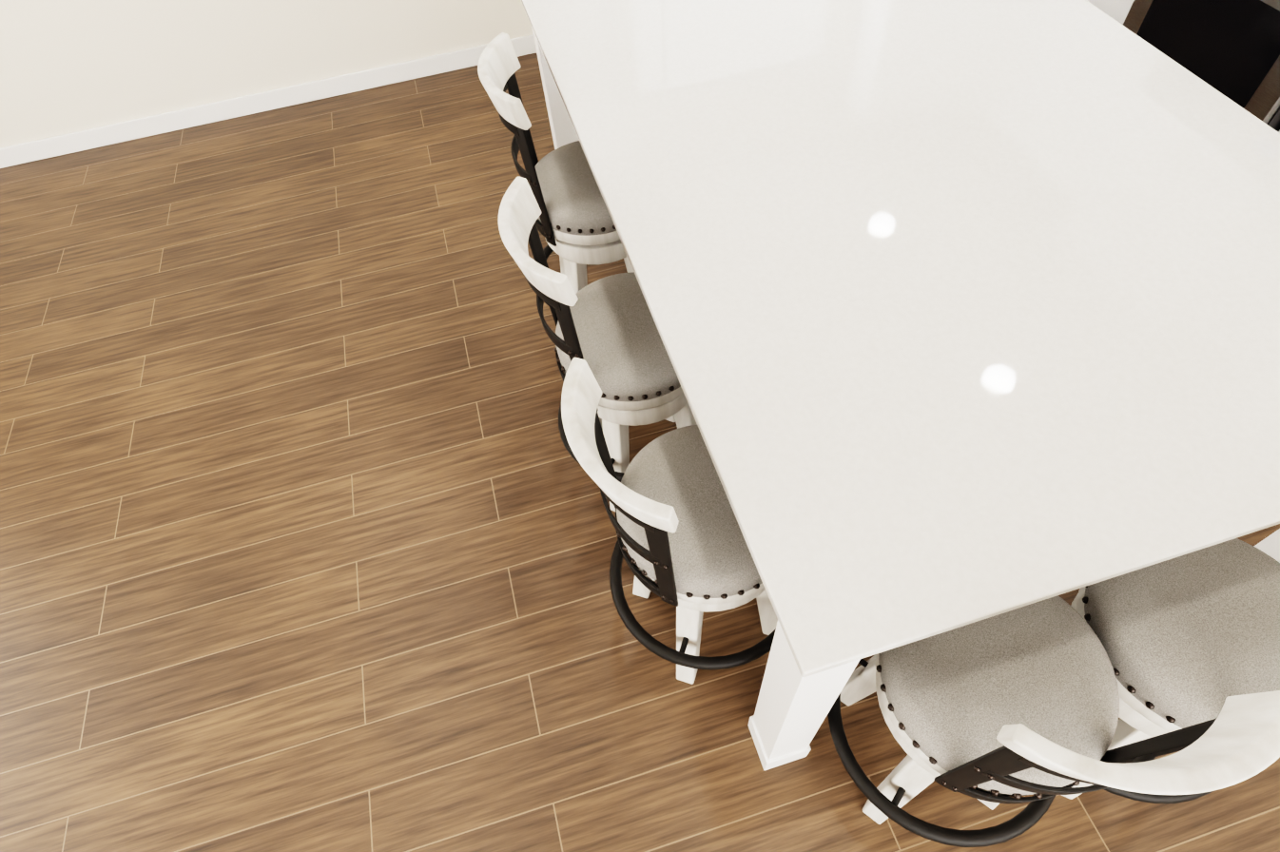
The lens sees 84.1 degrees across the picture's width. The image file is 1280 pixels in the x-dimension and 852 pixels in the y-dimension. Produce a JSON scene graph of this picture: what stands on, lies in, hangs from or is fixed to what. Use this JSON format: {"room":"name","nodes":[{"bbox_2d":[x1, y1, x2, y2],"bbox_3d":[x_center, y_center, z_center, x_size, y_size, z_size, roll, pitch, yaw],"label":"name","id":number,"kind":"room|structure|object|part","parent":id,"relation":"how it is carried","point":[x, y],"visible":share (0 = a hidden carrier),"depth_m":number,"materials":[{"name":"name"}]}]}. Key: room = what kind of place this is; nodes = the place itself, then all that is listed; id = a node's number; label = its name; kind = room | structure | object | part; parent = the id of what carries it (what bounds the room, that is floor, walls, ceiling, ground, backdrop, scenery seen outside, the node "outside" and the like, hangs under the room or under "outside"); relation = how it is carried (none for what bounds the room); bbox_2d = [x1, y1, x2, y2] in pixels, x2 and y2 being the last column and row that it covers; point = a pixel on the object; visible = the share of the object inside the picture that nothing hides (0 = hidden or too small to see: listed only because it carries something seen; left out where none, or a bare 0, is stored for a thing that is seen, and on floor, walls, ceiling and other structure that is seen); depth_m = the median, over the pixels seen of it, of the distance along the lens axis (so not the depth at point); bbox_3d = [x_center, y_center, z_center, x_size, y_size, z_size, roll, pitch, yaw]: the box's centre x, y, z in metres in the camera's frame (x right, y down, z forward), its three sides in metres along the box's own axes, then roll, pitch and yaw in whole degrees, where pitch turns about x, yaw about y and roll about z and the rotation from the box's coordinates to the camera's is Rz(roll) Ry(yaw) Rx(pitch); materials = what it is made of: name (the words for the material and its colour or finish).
{"room":"kitchen","nodes":[
{"label":"kitchen","id":0,"kind":"room"},
{"bbox_2d":[0,0,532,147],"bbox_3d":[-1.246,-2.711,2.722,7.350,2.720,0.150,-15,55,-6],"label":"wall","id":1,"kind":"structure","parent":0,"point":[69,66],"depth_m":3.44,"materials":[{"name":"beige paint"}]},
{"bbox_2d":[0,34,536,168],"bbox_3d":[-2.574,-1.495,3.590,4.280,0.095,0.016,-15,55,-6],"label":"baseboard","id":2,"kind":"structure","parent":1,"relation":"attached to","point":[187,118],"depth_m":3.62,"materials":[{"name":"white paint"}]},
{"bbox_2d":[0,53,1279,851],"bbox_3d":[-0.070,1.045,1.687,7.400,0.060,7.900,-15,55,-6],"label":"floor","id":3,"kind":"structure","parent":0,"point":[308,535],"depth_m":2.18,"materials":[{"name":"brown wood"}]},
{"bbox_2d":[477,32,633,306],"bbox_3d":[-0.141,-0.680,2.255,0.498,1.000,0.493,-15,55,-6],"label":"stool","id":4,"kind":"object","parent":3,"relation":"on","point":[575,226],"visible":0.5,"depth_m":2.07,"materials":[{"name":"white wood"}]},
{"bbox_3d":[-0.147,-0.745,2.163,0.406,0.093,0.406,-15,55,-6],"label":"seat","id":5,"kind":"part","parent":4,"relation":"part of","materials":[{"name":"fabric"}]},
{"bbox_2d":[498,176,697,511],"bbox_3d":[-0.015,-0.178,1.892,0.498,1.000,0.493,-15,55,-6],"label":"stool","id":6,"kind":"object","parent":3,"relation":"on","point":[607,330],"visible":0.62,"depth_m":1.71,"materials":[{"name":"white wood"}]},
{"bbox_3d":[-0.021,-0.243,1.800,0.407,0.093,0.407,-15,55,-6],"label":"seat","id":7,"kind":"part","parent":6,"relation":"part of","materials":[{"name":"fabric"}]},
{"bbox_2d":[561,357,777,684],"bbox_3d":[0.150,0.227,1.593,0.498,1.000,0.494,-15,55,-6],"label":"stool","id":8,"kind":"object","parent":3,"relation":"on","point":[681,541],"visible":0.77,"depth_m":1.43,"materials":[{"name":"white wood"}]},
{"bbox_3d":[0.144,0.162,1.501,0.408,0.093,0.408,-15,55,-6],"label":"seat","id":9,"kind":"part","parent":8,"relation":"part of","materials":[{"name":"fabric"}]},
{"bbox_2d":[523,7,1279,770],"bbox_3d":[0.664,-0.479,2.111,1.465,0.893,2.272,-15,55,-6],"label":"table legs","id":10,"kind":"object","parent":3,"relation":"on","point":[789,711],"depth_m":1.46,"materials":[{"name":"white wood"}]},
{"bbox_2d":[521,0,1279,680],"bbox_3d":[0.626,-0.740,1.736,1.490,0.022,2.310,-15,55,-6],"label":"island countertop","id":11,"kind":"structure","parent":10,"relation":"on","point":[963,312],"depth_m":1.40,"materials":[{"name":"white stone"}]},
{"bbox_2d":[827,595,1279,847],"bbox_3d":[0.645,0.501,1.358,0.494,1.000,0.498,-15,55,-6],"label":"stool","id":12,"kind":"object","parent":3,"relation":"on","point":[1010,707],"visible":0.88,"depth_m":1.20,"materials":[{"name":"beige fabric"}]},
{"bbox_3d":[0.636,0.435,1.267,0.408,0.093,0.408,-15,55,-6],"label":"seat","id":13,"kind":"part","parent":12,"relation":"part of","materials":[{"name":"fabric"}]},
{"bbox_2d":[1061,538,1279,803],"bbox_3d":[1.044,0.425,1.377,0.493,1.000,0.498,-15,55,-6],"label":"stool","id":14,"kind":"object","parent":3,"relation":"on","point":[1190,639],"visible":0.5,"depth_m":1.26,"materials":[{"name":"beige fabric"}]},
{"bbox_2d":[1086,0,1279,133],"bbox_3d":[2.387,-1.646,2.769,0.633,0.915,2.178,-15,55,-6],"label":"kitchen cabinet","id":15,"kind":"object","parent":3,"relation":"on","point":[1117,10],"depth_m":3.04,"materials":[{"name":"white wood"}]},
{"bbox_2d":[1123,0,1279,131],"bbox_3d":[2.364,-1.558,2.572,0.731,1.137,0.752,-15,55,-6],"label":"range","id":16,"kind":"object","parent":3,"relation":"on","point":[1230,49],"visible":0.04,"depth_m":2.55,"materials":[{"name":"grey metal"}]}
]}

